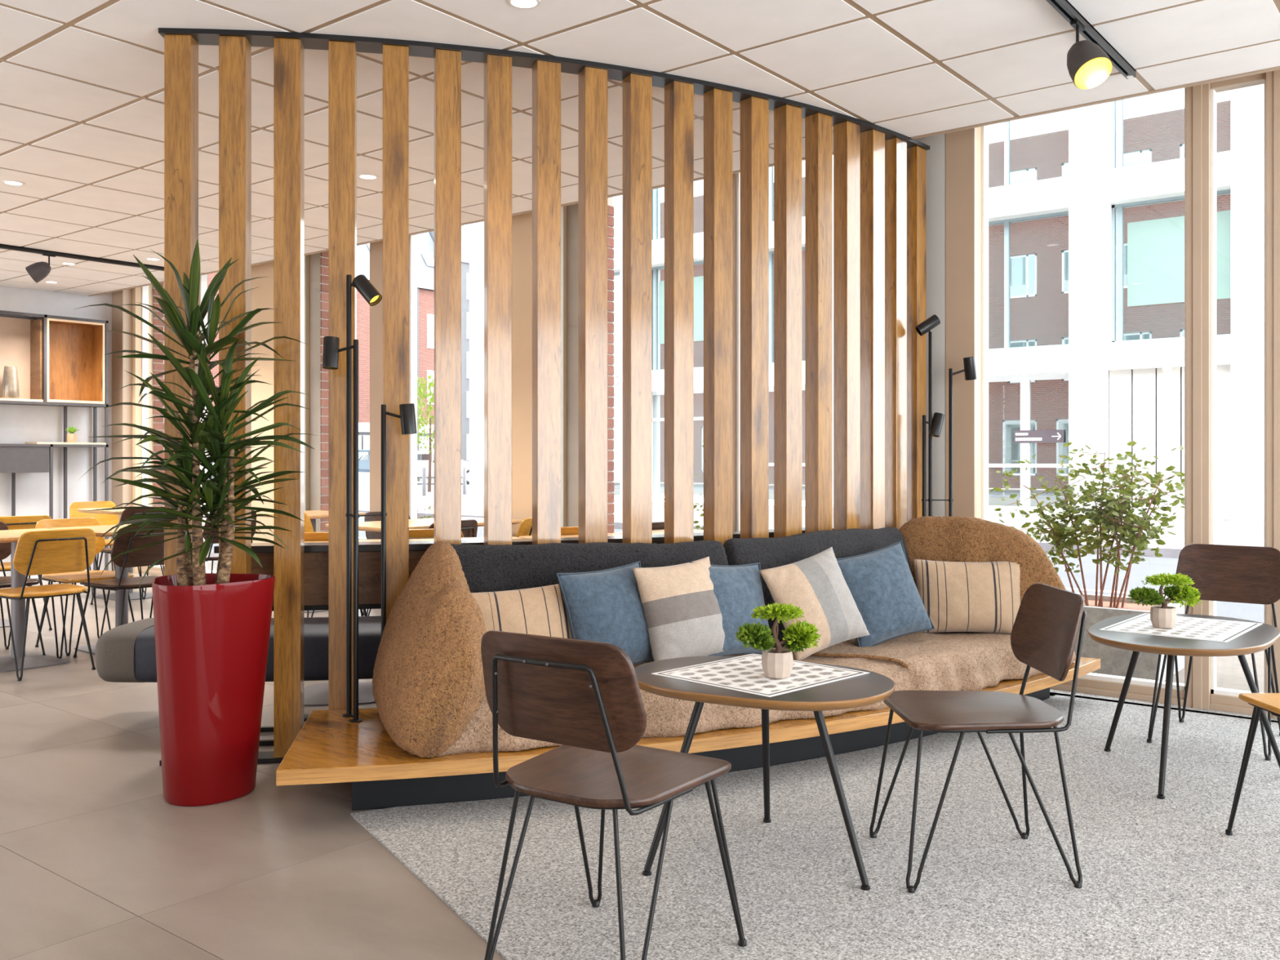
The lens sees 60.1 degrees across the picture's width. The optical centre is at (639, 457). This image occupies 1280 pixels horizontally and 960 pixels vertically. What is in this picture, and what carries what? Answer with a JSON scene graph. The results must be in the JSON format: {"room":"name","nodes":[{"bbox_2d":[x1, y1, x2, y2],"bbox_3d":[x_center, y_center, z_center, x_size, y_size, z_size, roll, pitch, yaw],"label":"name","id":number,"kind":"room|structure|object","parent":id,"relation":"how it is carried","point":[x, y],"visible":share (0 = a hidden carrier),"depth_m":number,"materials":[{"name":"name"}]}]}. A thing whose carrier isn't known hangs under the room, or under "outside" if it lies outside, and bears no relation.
{"room":"cafe lounge","nodes":[
{"label":"cafe lounge","id":0,"kind":"room"},
{"bbox_2d":[0,285,111,578],"bbox_3d":[-8.007,-0.430,8.170,0.200,3.200,9.260,0,0,38],"label":"wall","id":1,"kind":"structure","parent":0,"point":[19,424],"depth_m":10.85,"materials":[{"name":"grey paint"}]},
{"bbox_2d":[0,573,1053,959],"bbox_3d":[-2.165,1.230,3.426,15.250,0.120,9.481,0,0,38],"label":"floor","id":2,"kind":"structure","parent":0,"point":[95,863],"depth_m":3.27,"materials":[{"name":"tile"}]},
{"bbox_2d":[0,515,9,627],"bbox_3d":[-4.612,0.799,7.737,0.680,0.739,0.585,0,0,38],"label":"dining table","id":3,"kind":"object","parent":2,"relation":"on","point":[6,624],"visible":0.12,"depth_m":7.71,"materials":[{"name":"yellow wood"}]},
{"bbox_2d":[0,521,46,655],"bbox_3d":[-3.831,0.777,6.481,0.543,0.785,0.446,0,0,38],"label":"dining chair","id":4,"kind":"object","parent":2,"relation":"on","point":[5,548],"visible":0.74,"depth_m":6.70,"materials":[{"name":"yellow wood"}]},
{"bbox_2d":[0,515,52,630],"bbox_3d":[-4.276,0.777,7.472,0.543,0.785,0.446,0,0,38],"label":"dining chair","id":5,"kind":"object","parent":2,"relation":"on","point":[13,522],"visible":0.23,"depth_m":7.34,"materials":[{"name":"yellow wood"}]},
{"bbox_2d":[0,528,69,671],"bbox_3d":[-3.549,0.799,6.309,0.680,0.739,0.585,0,0,38],"label":"dining table","id":6,"kind":"object","parent":2,"relation":"on","point":[31,660],"visible":0.52,"depth_m":6.28,"materials":[{"name":"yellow wood"}]},
{"bbox_2d":[0,528,95,680],"bbox_3d":[-3.292,0.777,6.073,0.543,0.785,0.446,0,0,38],"label":"dining chair","id":7,"kind":"object","parent":2,"relation":"on","point":[45,552],"visible":1,"depth_m":5.94,"materials":[{"name":"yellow wood"}]},
{"bbox_2d":[0,310,108,570],"bbox_3d":[-5.711,-0.220,10.646,0.264,2.780,1.054,0,0,38],"label":"shelving","id":8,"kind":"object","parent":2,"relation":"on","point":[60,362],"visible":0.91,"depth_m":10.76,"materials":[{"name":"wood"}]},
{"bbox_2d":[1,365,19,398],"bbox_3d":[-5.901,-0.705,10.361,0.150,0.305,0.150,0,0,38],"label":"vase","id":9,"kind":"object","parent":8,"relation":"on","point":[10,388],"visible":0.95,"depth_m":10.31,"materials":[{"name":"ceramic"}]},
{"bbox_2d":[64,426,79,442],"bbox_3d":[-5.527,-0.229,10.770,0.134,0.161,0.142,0,0,0],"label":"potted succulent","id":10,"kind":"object","parent":8,"relation":"on","point":[72,437],"visible":1,"depth_m":10.73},
{"bbox_2d":[66,433,76,442],"bbox_3d":[-5.532,-0.191,10.763,0.090,0.085,0.090,0,0,38],"label":"pot","id":11,"kind":"object","parent":10,"relation":"attached to","point":[71,437],"depth_m":10.73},
{"bbox_2d":[35,517,134,656],"bbox_3d":[-3.447,0.777,6.853,0.543,0.785,0.446,0,0,38],"label":"dining chair","id":12,"kind":"object","parent":2,"relation":"on","point":[77,576],"visible":0.61,"depth_m":6.87,"materials":[{"name":"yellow wood"}]},
{"bbox_2d":[50,524,129,654],"bbox_3d":[-3.178,0.799,6.777,0.680,0.739,0.585,0,0,38],"label":"dining table","id":13,"kind":"object","parent":2,"relation":"on","point":[100,531],"visible":0.17,"depth_m":6.74,"materials":[{"name":"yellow wood"}]},
{"bbox_2d":[69,501,144,595],"bbox_3d":[-4.638,0.777,9.570,0.543,0.785,0.446,0,0,38],"label":"dining chair","id":14,"kind":"object","parent":2,"relation":"on","point":[104,519],"visible":0.27,"depth_m":9.71,"materials":[{"name":"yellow wood"}]},
{"bbox_2d":[76,506,152,600],"bbox_3d":[-4.310,0.799,9.310,0.680,0.739,0.585,0,0,38],"label":"dining table","id":15,"kind":"object","parent":2,"relation":"on","point":[133,595],"visible":0.32,"depth_m":9.20,"materials":[{"name":"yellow wood"}]},
{"bbox_2d":[73,525,164,657],"bbox_3d":[-2.977,0.777,6.487,0.543,0.785,0.446,0,0,38],"label":"dining chair","id":16,"kind":"object","parent":2,"relation":"on","point":[147,556],"visible":0.59,"depth_m":6.31,"materials":[{"name":"brown wood"}]},
{"bbox_2d":[90,506,164,604],"bbox_3d":[-4.032,0.777,8.809,0.543,0.785,0.446,0,0,38],"label":"dining chair","id":17,"kind":"object","parent":2,"relation":"on","point":[126,513],"visible":0.15,"depth_m":8.65,"materials":[{"name":"brown wood"}]},
{"bbox_2d":[74,239,318,806],"bbox_3d":[-1.508,0.219,3.838,0.765,1.899,0.752,0,0,38],"label":"dracaena","id":18,"kind":"object","parent":2,"relation":"on","point":[212,630],"visible":1,"depth_m":3.76,"materials":[{"name":"plant"}]},
{"bbox_2d":[151,573,275,806],"bbox_3d":[-1.525,0.795,3.869,0.401,0.747,0.419,0,0,38],"label":"pot","id":19,"kind":"object","parent":18,"relation":"attached to","point":[212,630],"depth_m":3.71,"materials":[{"name":"red paint"}]},
{"bbox_2d":[202,510,256,573],"bbox_3d":[-3.155,0.777,8.242,0.543,0.785,0.446,0,0,38],"label":"dining chair","id":20,"kind":"object","parent":2,"relation":"on","point":[212,557],"visible":0.14,"depth_m":8.02,"materials":[{"name":"brown wood"}]},
{"bbox_2d":[256,510,365,613],"bbox_3d":[-2.564,0.799,8.615,0.680,0.739,0.585,0,0,38],"label":"dining table","id":21,"kind":"object","parent":2,"relation":"on","point":[313,515],"visible":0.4,"depth_m":8.52,"materials":[{"name":"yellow wood"}]},
{"bbox_2d":[304,512,364,617],"bbox_3d":[-2.379,0.777,8.140,0.446,0.785,0.543,0,0,38],"label":"dining chair","id":22,"kind":"object","parent":2,"relation":"on","point":[308,525],"visible":0.02,"depth_m":7.87,"materials":[{"name":"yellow wood"}]},
{"bbox_2d":[304,532,366,616],"bbox_3d":[-1.707,0.777,5.946,0.446,0.785,0.543,0,0,-5],"label":"dining chair","id":23,"kind":"object","parent":2,"relation":"on","point":[308,536],"visible":0.02,"depth_m":5.71,"materials":[{"name":"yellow wood"}]},
{"bbox_2d":[304,539,381,706],"bbox_3d":[-1.475,0.799,5.471,0.585,0.739,0.680,0,0,-9],"label":"dining table","id":24,"kind":"object","parent":2,"relation":"on","point":[314,694],"visible":0.14,"depth_m":5.39,"materials":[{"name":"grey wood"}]},
{"bbox_2d":[325,520,433,532],"bbox_3d":[-1.614,0.799,7.173,0.680,0.739,0.585,0,0,38],"label":"dining table","id":25,"kind":"object","parent":2,"relation":"on","point":[375,526],"visible":0.09,"depth_m":7.03,"materials":[{"name":"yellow wood"}]},
{"bbox_2d":[364,511,410,616],"bbox_3d":[-1.648,0.777,7.787,0.543,0.785,0.446,0,0,38],"label":"dining chair","id":26,"kind":"object","parent":2,"relation":"on","point":[369,535],"visible":0.1,"depth_m":7.81,"materials":[{"name":"brown wood"}]},
{"bbox_2d":[408,528,463,539],"bbox_3d":[-1.219,0.777,6.202,0.446,0.785,0.543,0,0,-17],"label":"dining chair","id":27,"kind":"object","parent":2,"relation":"on","point":[413,533],"visible":0.03,"depth_m":5.96,"materials":[{"name":"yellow wood"}]},
{"bbox_2d":[428,519,477,537],"bbox_3d":[-1.309,0.777,6.932,0.543,0.785,0.446,0,0,38],"label":"dining chair","id":28,"kind":"object","parent":2,"relation":"on","point":[468,527],"visible":0.08,"depth_m":6.86,"materials":[{"name":"brown wood"}]},
{"bbox_2d":[95,524,833,746],"bbox_3d":[-0.487,0.761,5.276,3.849,0.818,1.184,0,0,-21],"label":"sofa","id":29,"kind":"object","parent":2,"relation":"on","point":[124,653],"visible":0.11,"depth_m":4.70,"materials":[{"name":"grey fabric"}]},
{"bbox_2d":[97,615,381,682],"bbox_3d":[-0.638,0.858,5.380,3.612,0.236,0.868,0,0,-21],"label":"seat cushion","id":30,"kind":"object","parent":29,"relation":"on","point":[126,653],"depth_m":4.74,"materials":[{"name":"grey fabric"}]},
{"bbox_2d":[213,524,833,553],"bbox_3d":[-0.134,0.366,5.053,3.381,0.028,0.482,0,0,-26],"label":"shelf","id":31,"kind":"object","parent":29,"relation":"attached to","point":[415,547],"depth_m":4.55,"materials":[{"name":"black laminate"}]},
{"bbox_2d":[408,516,521,526],"bbox_3d":[-1.241,0.799,7.644,0.680,0.739,0.585,0,0,38],"label":"dining table","id":32,"kind":"object","parent":2,"relation":"on","point":[480,521],"visible":0.2,"depth_m":7.61,"materials":[{"name":"brown wood"}]},
{"bbox_2d":[408,536,521,541],"bbox_3d":[-0.847,0.799,5.629,0.585,0.739,0.680,0,0,-20],"label":"dining table","id":33,"kind":"object","parent":2,"relation":"on","point":[513,537],"visible":0.09,"depth_m":5.83,"materials":[{"name":"brown wood"}]},
{"bbox_2d":[515,517,532,537],"bbox_3d":[-0.826,0.777,7.318,0.543,0.785,0.446,0,0,33],"label":"dining chair","id":34,"kind":"object","parent":2,"relation":"on","point":[525,528],"visible":0.09,"depth_m":7.06,"materials":[{"name":"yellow wood"}]},
{"bbox_2d":[158,27,929,765],"bbox_3d":[-0.095,-0.229,4.852,3.696,2.796,0.494,0,0,-25],"label":"screen","id":35,"kind":"object","parent":2,"relation":"on","point":[880,172],"visible":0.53,"depth_m":4.56,"materials":[{"name":"brown wood"}]},
{"bbox_2d":[560,526,578,535],"bbox_3d":[-0.471,0.777,6.383,0.446,0.785,0.543,0,0,-32],"label":"dining chair","id":36,"kind":"object","parent":2,"relation":"on","point":[565,531],"visible":0.02,"depth_m":6.15,"materials":[{"name":"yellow wood"}]},
{"bbox_2d":[518,533,622,538],"bbox_3d":[-0.260,0.799,5.904,0.585,0.739,0.680,0,0,-31],"label":"dining table","id":37,"kind":"object","parent":2,"relation":"on","point":[608,534],"visible":0.12,"depth_m":6.08,"materials":[{"name":"brown wood"}]},
{"bbox_2d":[613,528,703,534],"bbox_3d":[0.264,0.799,6.286,0.585,0.739,0.680,0,0,-42],"label":"dining table","id":38,"kind":"object","parent":2,"relation":"on","point":[695,531],"visible":0.03,"depth_m":6.41,"materials":[{"name":"brown wood"}]},
{"bbox_2d":[652,521,664,529],"bbox_3d":[-0.066,0.777,6.796,0.446,0.785,0.543,0,0,-42],"label":"dining chair","id":39,"kind":"object","parent":2,"relation":"on","point":[655,525],"visible":0.02,"depth_m":6.63,"materials":[{"name":"brown wood"}]},
{"bbox_2d":[275,657,1100,810],"bbox_3d":[0.453,1.070,4.554,3.856,0.200,1.102,0,0,-29],"label":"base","id":40,"kind":"object","parent":2,"relation":"on","point":[328,748],"visible":0.41,"depth_m":3.78,"materials":[{"name":"brown wood"}]},
{"bbox_2d":[322,274,417,722],"bbox_3d":[-1.020,0.140,4.149,0.348,1.660,0.143,0,0,-36],"label":"floor lamp","id":41,"kind":"object","parent":40,"relation":"on","point":[372,296],"visible":0.92,"depth_m":4.14,"materials":[{"name":"black metal"}]},
{"bbox_2d":[372,541,487,758],"bbox_3d":[-0.756,0.646,3.921,0.356,0.663,0.740,0,0,-21],"label":"sofa armrest","id":42,"kind":"object","parent":40,"relation":"on","point":[428,685],"visible":0.99,"depth_m":3.67,"materials":[{"name":"fabric"}]},
{"bbox_2d":[437,653,915,755],"bbox_3d":[0.123,0.892,4.261,2.024,0.168,0.796,0,0,-25],"label":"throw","id":43,"kind":"object","parent":40,"relation":"on","point":[666,717],"visible":0.23,"depth_m":3.87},
{"bbox_2d":[471,583,572,639],"bbox_3d":[-0.446,0.645,4.067,0.526,0.364,0.194,0,0,-12],"label":"striped cushion","id":44,"kind":"object","parent":43,"relation":"on","point":[538,611],"visible":0.34,"depth_m":4.04,"materials":[{"name":"fabric"}]},
{"bbox_2d":[449,540,728,662],"bbox_3d":[-0.210,0.618,4.403,1.289,0.573,0.227,0,0,-22],"label":"sofa backrest","id":45,"kind":"object","parent":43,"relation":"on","point":[485,567],"visible":0.3,"depth_m":4.31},
{"bbox_2d":[555,560,653,664],"bbox_3d":[-0.108,0.604,4.161,0.424,0.398,0.184,0,0,-39],"label":"cushion","id":46,"kind":"object","parent":43,"relation":"on","point":[602,606],"visible":0.7,"depth_m":4.10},
{"bbox_2d":[632,555,724,661],"bbox_3d":[0.172,0.598,4.283,0.421,0.402,0.186,0,0,-38],"label":"cushion","id":47,"kind":"object","parent":43,"relation":"on","point":[682,613],"visible":0.95,"depth_m":4.21,"materials":[{"name":"fabric"}]},
{"bbox_2d":[689,561,773,655],"bbox_3d":[0.376,0.609,4.440,0.406,0.394,0.174,0,0,-36],"label":"cushion","id":48,"kind":"object","parent":43,"relation":"on","point":[737,588],"visible":0.66,"depth_m":4.40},
{"bbox_2d":[759,546,870,661],"bbox_3d":[0.727,0.600,4.563,0.454,0.443,0.207,0,0,-31],"label":"cushion","id":49,"kind":"object","parent":43,"relation":"on","point":[816,584],"visible":0.87,"depth_m":4.51,"materials":[{"name":"fabric"}]},
{"bbox_2d":[773,631,1075,691],"bbox_3d":[1.256,0.885,4.960,1.612,0.180,0.786,0,0,-39],"label":"throw","id":50,"kind":"object","parent":40,"relation":"on","point":[940,660],"visible":0.47,"depth_m":4.66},
{"bbox_2d":[723,527,911,647],"bbox_3d":[0.836,0.616,4.978,1.129,0.575,0.216,0,0,-36],"label":"cushion","id":51,"kind":"object","parent":50,"relation":"on","point":[771,553],"visible":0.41,"depth_m":4.85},
{"bbox_2d":[835,540,934,647],"bbox_3d":[1.062,0.603,4.858,0.467,0.457,0.200,0,0,-26],"label":"cushion","id":52,"kind":"object","parent":50,"relation":"on","point":[882,585],"visible":0.93,"depth_m":4.81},
{"bbox_2d":[911,558,1020,634],"bbox_3d":[1.510,0.640,5.081,0.500,0.341,0.171,0,0,6],"label":"striped cushion","id":53,"kind":"object","parent":50,"relation":"on","point":[984,597],"visible":0.94,"depth_m":5.03,"materials":[{"name":"fabric"}]},
{"bbox_2d":[915,314,976,516],"bbox_3d":[1.551,0.122,5.599,0.310,1.696,0.073,0,0,-1],"label":"floor lamp","id":54,"kind":"object","parent":40,"relation":"on","point":[935,423],"visible":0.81,"depth_m":5.59,"materials":[{"name":"black metal"}]},
{"bbox_2d":[898,515,1071,666],"bbox_3d":[1.636,0.627,5.298,0.815,0.700,0.383,0,0,25],"label":"sofa armrest","id":55,"kind":"object","parent":40,"relation":"on","point":[944,539],"visible":0.4,"depth_m":5.16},
{"bbox_2d":[351,688,1279,959],"bbox_3d":[1.919,1.166,1.966,6.535,0.007,5.806,0,0,38],"label":"carpet","id":56,"kind":"object","parent":2,"relation":"on","point":[1163,879],"visible":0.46,"depth_m":3.20,"materials":[{"name":"carpet"}]},
{"bbox_2d":[480,630,746,959],"bbox_3d":[-0.074,0.770,2.533,0.446,0.785,0.543,0,0,33],"label":"dining chair","id":57,"kind":"object","parent":56,"relation":"on","point":[584,696],"visible":1,"depth_m":2.38,"materials":[{"name":"brown wood"}]},
{"bbox_2d":[634,655,895,890],"bbox_3d":[0.351,0.900,3.228,0.782,0.524,0.605,0,0,29],"label":"side table","id":58,"kind":"object","parent":56,"relation":"on","point":[871,688],"visible":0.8,"depth_m":3.05,"materials":[{"name":"grey laminate"}]},
{"bbox_2d":[651,653,869,697],"bbox_3d":[0.357,0.636,3.264,0.470,0.001,0.444,0,0,-45],"label":"placemat","id":59,"kind":"object","parent":58,"relation":"on","point":[744,673],"visible":1,"depth_m":3.23,"materials":[{"name":"fabric"}]},
{"bbox_2d":[735,602,821,679],"bbox_3d":[0.400,0.527,3.206,0.249,0.217,0.123,0,0,7],"label":"bonsai","id":60,"kind":"object","parent":59,"relation":"on","point":[776,663],"visible":1,"depth_m":3.19,"materials":[{"name":"plant"}]},
{"bbox_2d":[761,648,792,679],"bbox_3d":[0.398,0.598,3.206,0.088,0.076,0.088,0,0,0],"label":"pot","id":61,"kind":"object","parent":60,"relation":"attached to","point":[776,663],"depth_m":3.17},
{"bbox_2d":[869,582,1086,893],"bbox_3d":[0.979,0.770,3.179,0.543,0.785,0.446,0,0,-2],"label":"dining chair","id":62,"kind":"object","parent":56,"relation":"on","point":[1046,628],"visible":1,"depth_m":3.14,"materials":[{"name":"brown wood"}]},
{"bbox_2d":[1087,613,1279,799],"bbox_3d":[2.025,0.900,4.099,0.637,0.524,0.934,0,0,36],"label":"side table","id":63,"kind":"object","parent":56,"relation":"on","point":[1262,637],"visible":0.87,"depth_m":3.87,"materials":[{"name":"grey laminate"}]},
{"bbox_2d":[1099,613,1262,642],"bbox_3d":[2.045,0.636,4.166,0.428,0.001,0.562,0,0,40],"label":"placemat","id":64,"kind":"object","parent":63,"relation":"on","point":[1192,628],"visible":1,"depth_m":4.12,"materials":[{"name":"fabric"}]},
{"bbox_2d":[1126,573,1202,628],"bbox_3d":[1.964,0.532,4.141,0.274,0.207,0.123,0,0,0],"label":"bonsai","id":65,"kind":"object","parent":64,"relation":"on","point":[1164,616],"visible":1,"depth_m":4.12,"materials":[{"name":"plant"}]},
{"bbox_2d":[1146,543,1279,760],"bbox_3d":[2.408,0.770,4.584,0.446,0.785,0.543,0,0,38],"label":"dining chair","id":66,"kind":"object","parent":56,"relation":"on","point":[1242,574],"visible":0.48,"depth_m":4.72,"materials":[{"name":"brown wood"}]},
{"bbox_2d":[1225,693,1279,835],"bbox_3d":[2.023,0.770,3.146,0.446,0.785,0.543,0,0,1],"label":"dining chair","id":67,"kind":"object","parent":56,"relation":"on","point":[1269,702],"visible":1,"depth_m":3.32,"materials":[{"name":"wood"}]},
{"bbox_2d":[915,133,945,516],"bbox_3d":[1.597,-0.380,6.033,0.400,3.100,0.400,0,0,38],"label":"column","id":68,"kind":"structure","parent":2,"relation":"on","point":[935,156],"depth_m":5.83,"materials":[{"name":"grey paint"}]},
{"bbox_2d":[111,126,982,573],"bbox_3d":[-5.067,-5.370,11.317,42.000,13.320,0.875,0,0,38],"label":"wall","id":69,"kind":"structure","parent":0,"point":[963,148],"depth_m":7.82,"materials":[{"name":"beige paint"}]},
{"bbox_2d":[139,274,216,575],"bbox_3d":[-4.265,-0.380,10.646,2.010,3.100,0.110,0,0,38],"label":"window","id":70,"kind":"structure","parent":69,"relation":"in","point":[155,570],"depth_m":11.25,"materials":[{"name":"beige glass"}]},
{"bbox_2d":[304,234,417,519],"bbox_3d":[-1.973,-0.380,8.830,2.480,3.100,0.110,0,0,38],"label":"window","id":71,"kind":"structure","parent":69,"relation":"in","point":[375,248],"depth_m":8.87,"materials":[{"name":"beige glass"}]},
{"bbox_2d":[560,172,740,531],"bbox_3d":[0.300,-0.380,7.029,2.220,3.100,0.110,0,0,38],"label":"window","id":72,"kind":"structure","parent":69,"relation":"in","point":[735,177],"depth_m":6.76,"materials":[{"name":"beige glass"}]},
{"bbox_2d":[88,66,1279,296],"bbox_3d":[0.278,-1.795,6.509,14.850,0.344,0.023,0,0,38],"label":"trim","id":73,"kind":"structure","parent":69,"relation":"attached to","point":[1277,68],"depth_m":5.31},
{"bbox_2d":[982,87,1186,706],"bbox_3d":[2.198,-0.380,5.519,0.990,3.100,0.100,0,0,38],"label":"window","id":74,"kind":"structure","parent":69,"relation":"in","point":[1140,689],"depth_m":5.51,"materials":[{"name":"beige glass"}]},
{"bbox_2d":[1186,83,1211,709],"bbox_3d":[2.627,-0.380,5.183,0.100,3.100,0.132,0,0,38],"label":"window frame","id":75,"kind":"structure","parent":69,"relation":"attached to","point":[1197,97],"depth_m":5.13,"materials":[{"name":"wood"}]},
{"bbox_2d":[1209,72,1266,715],"bbox_3d":[2.754,-0.380,5.077,0.230,3.100,0.100,0,0,38],"label":"window","id":76,"kind":"structure","parent":69,"relation":"in","point":[1226,700],"depth_m":5.12,"materials":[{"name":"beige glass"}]},
{"bbox_2d":[1266,69,1279,718],"bbox_3d":[2.905,-0.380,4.963,0.150,3.100,0.132,0,0,38],"label":"window frame","id":77,"kind":"structure","parent":69,"relation":"attached to","point":[1273,77],"depth_m":4.95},
{"bbox_2d":[0,0,1279,295],"bbox_3d":[-2.417,-1.797,3.108,15.250,0.340,8.670,0,0,38],"label":"ceiling","id":78,"kind":"structure","parent":0,"point":[82,82],"depth_m":4.75,"materials":[{"name":"grey paint"}]},
{"bbox_2d":[2,180,24,185],"bbox_3d":[-3.703,-1.634,6.533,0.116,0.025,0.116,0,0,38],"label":"recessed light","id":79,"kind":"object","parent":78,"relation":"in","point":[7,182],"visible":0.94,"depth_m":6.53,"materials":[{"name":"beige"}]},
{"bbox_2d":[0,244,164,282],"bbox_3d":[-5.209,-1.500,8.083,0.164,0.252,3.800,0,0,38],"label":"track light","id":80,"kind":"object","parent":78,"relation":"attached to","point":[38,271],"visible":0.95,"depth_m":8.68,"materials":[{"name":"black metal"}]},
{"bbox_2d":[357,173,377,179],"bbox_3d":[-1.573,-1.634,6.388,0.116,0.025,0.116,0,0,38],"label":"recessed light","id":81,"kind":"object","parent":78,"relation":"in","point":[366,176],"visible":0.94,"depth_m":6.38,"materials":[{"name":"beige"}]},
{"bbox_2d":[507,0,540,8],"bbox_3d":[-0.413,-1.634,3.938,0.116,0.025,0.116,0,0,38],"label":"recessed light","id":82,"kind":"object","parent":78,"relation":"in","point":[522,4],"visible":1,"depth_m":3.95,"materials":[{"name":"beige"}]},
{"bbox_2d":[1045,0,1136,88],"bbox_3d":[1.073,-1.488,3.315,0.162,0.275,3.330,0,0,38],"label":"track light","id":83,"kind":"object","parent":78,"relation":"attached to","point":[1090,61],"visible":1,"depth_m":4.05,"materials":[{"name":"black metal"}]},
{"bbox_2d":[1150,605,1176,628],"bbox_3d":[1.960,0.598,4.140,0.088,0.076,0.088,0,0,0],"label":"pot","id":84,"kind":"object","parent":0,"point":[1161,616],"depth_m":4.11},
{"label":"outside","id":85,"kind":"structure","parent":0,"visible":0},
{"bbox_2d":[207,550,1264,693],"bbox_3d":[-7.483,1.240,14.708,90.000,0.100,1.640,0,0,38],"label":"pavement","id":86,"kind":"structure","parent":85,"point":[1230,674],"depth_m":6.13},
{"bbox_2d":[660,444,703,529],"bbox_3d":[0.520,0.529,7.987,0.922,1.320,0.565,0,0,38],"label":"shrub","id":87,"kind":"object","parent":86,"relation":"on","point":[697,526],"visible":0.06,"depth_m":7.98,"materials":[{"name":"green plant"}]},
{"bbox_2d":[990,440,1184,680],"bbox_3d":[2.589,0.546,6.290,1.113,1.286,0.774,0,0,30],"label":"shrub","id":88,"kind":"object","parent":86,"relation":"on","point":[1115,661],"visible":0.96,"depth_m":6.22,"materials":[{"name":"green plant"}]},
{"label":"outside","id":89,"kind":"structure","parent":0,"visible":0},
{"bbox_2d":[207,511,1264,651],"bbox_3d":[-12.420,1.318,24.579,130.000,0.104,7.700,0,0,38],"label":"road","id":90,"kind":"structure","parent":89,"point":[1157,565],"depth_m":11.88,"materials":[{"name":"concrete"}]},
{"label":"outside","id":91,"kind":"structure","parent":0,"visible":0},
{"bbox_2d":[215,492,1264,558],"bbox_3d":[-7.607,1.262,30.653,130.000,0.215,8.200,0,0,38],"label":"pavement","id":92,"kind":"structure","parent":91,"point":[1228,531],"depth_m":19.61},
{"bbox_2d":[422,466,426,495],"bbox_3d":[-6.640,0.740,34.000,0.120,0.900,0.117,0,0,38],"label":"bollard","id":93,"kind":"object","parent":92,"relation":"on","point":[424,468],"visible":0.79,"depth_m":33.95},
{"bbox_2d":[469,84,1264,520],"bbox_3d":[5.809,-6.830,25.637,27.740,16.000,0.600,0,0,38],"label":"office building","id":94,"kind":"structure","parent":92,"relation":"on","point":[1086,204],"depth_m":22.58,"materials":[{"name":"white glass"}]},
{"bbox_2d":[659,275,703,344],"bbox_3d":[1.269,-3.930,29.375,1.900,1.700,0.011,0,0,38],"label":"blind","id":95,"kind":"object","parent":94,"relation":"hanging from","point":[698,280],"depth_m":29.19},
{"bbox_2d":[1013,429,1063,443],"bbox_3d":[8.502,-0.455,23.570,1.050,0.270,0.013,0,0,38],"label":"shop sign","id":96,"kind":"object","parent":94,"relation":"attached to","point":[1057,435],"visible":1,"depth_m":23.57,"materials":[{"name":"paint"}]},
{"bbox_2d":[1162,362,1171,371],"bbox_3d":[10.316,-1.775,21.631,0.170,0.170,0.170,0,0,38],"label":"wall lamp","id":97,"kind":"object","parent":94,"relation":"attached to","point":[1166,366],"visible":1,"depth_m":21.57,"materials":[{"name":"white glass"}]},
{"bbox_2d":[1127,209,1231,306],"bbox_3d":[10.674,-3.930,21.922,1.900,1.700,0.011,0,0,38],"label":"blind","id":98,"kind":"object","parent":94,"relation":"hanging from","point":[1156,244],"depth_m":22.08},
{"bbox_2d":[1147,479,1222,520],"bbox_3d":[10.401,0.794,21.095,1.240,0.749,0.375,0,0,38],"label":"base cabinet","id":99,"kind":"object","parent":92,"relation":"on","point":[1180,511],"visible":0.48,"depth_m":21.02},
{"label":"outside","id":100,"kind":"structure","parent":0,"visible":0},
{"bbox_2d":[358,476,469,495],"bbox_3d":[-14.004,1.280,83.442,74.400,0.180,66.600,0,0,38],"label":"street","id":101,"kind":"structure","parent":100,"point":[361,489],"depth_m":42.63,"materials":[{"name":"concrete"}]},
{"bbox_2d":[207,231,434,479],"bbox_3d":[-22.137,-7.580,59.010,8.600,17.500,25.600,0,0,38],"label":"building","id":102,"kind":"structure","parent":101,"relation":"on","point":[425,244],"depth_m":64.00,"materials":[{"name":"red brick"}]},
{"bbox_2d":[358,471,369,486],"bbox_3d":[-11.223,0.905,46.000,0.500,0.570,6.000,0,0,-37],"label":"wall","id":103,"kind":"structure","parent":101,"relation":"on","point":[363,477],"depth_m":45.93,"materials":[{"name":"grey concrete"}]},
{"bbox_2d":[358,448,369,472],"bbox_3d":[-13.710,0.383,56.983,4.490,1.625,1.824,0,0,-22],"label":"car","id":104,"kind":"object","parent":101,"relation":"on","point":[363,455],"visible":0.02,"depth_m":56.00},
{"bbox_2d":[417,374,434,492],"bbox_3d":[-7.260,-0.869,38.003,1.766,4.084,1.802,0,0,-5],"label":"street tree","id":105,"kind":"object","parent":101,"relation":"on","point":[422,393],"visible":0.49,"depth_m":37.93,"materials":[{"name":"green plant"}]},
{"bbox_2d":[417,450,469,484],"bbox_3d":[-9.050,0.443,49.994,4.490,1.505,1.824,0,0,-8],"label":"car","id":106,"kind":"object","parent":101,"relation":"on","point":[422,457],"visible":0.09,"depth_m":49.12,"materials":[{"name":"white paint"}]},
{"bbox_2d":[428,225,469,461],"bbox_3d":[-9.032,-6.430,75.547,8.200,15.200,16.200,0,0,38],"label":"block","id":107,"kind":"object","parent":101,"relation":"on","point":[464,229],"visible":0.06,"depth_m":67.09,"materials":[{"name":"stone"}]},
{"bbox_2d":[462,466,466,494],"bbox_3d":[-5.711,0.740,36.000,0.120,0.900,0.117,0,0,38],"label":"bollard","id":108,"kind":"object","parent":101,"relation":"on","point":[464,468],"visible":1,"depth_m":35.95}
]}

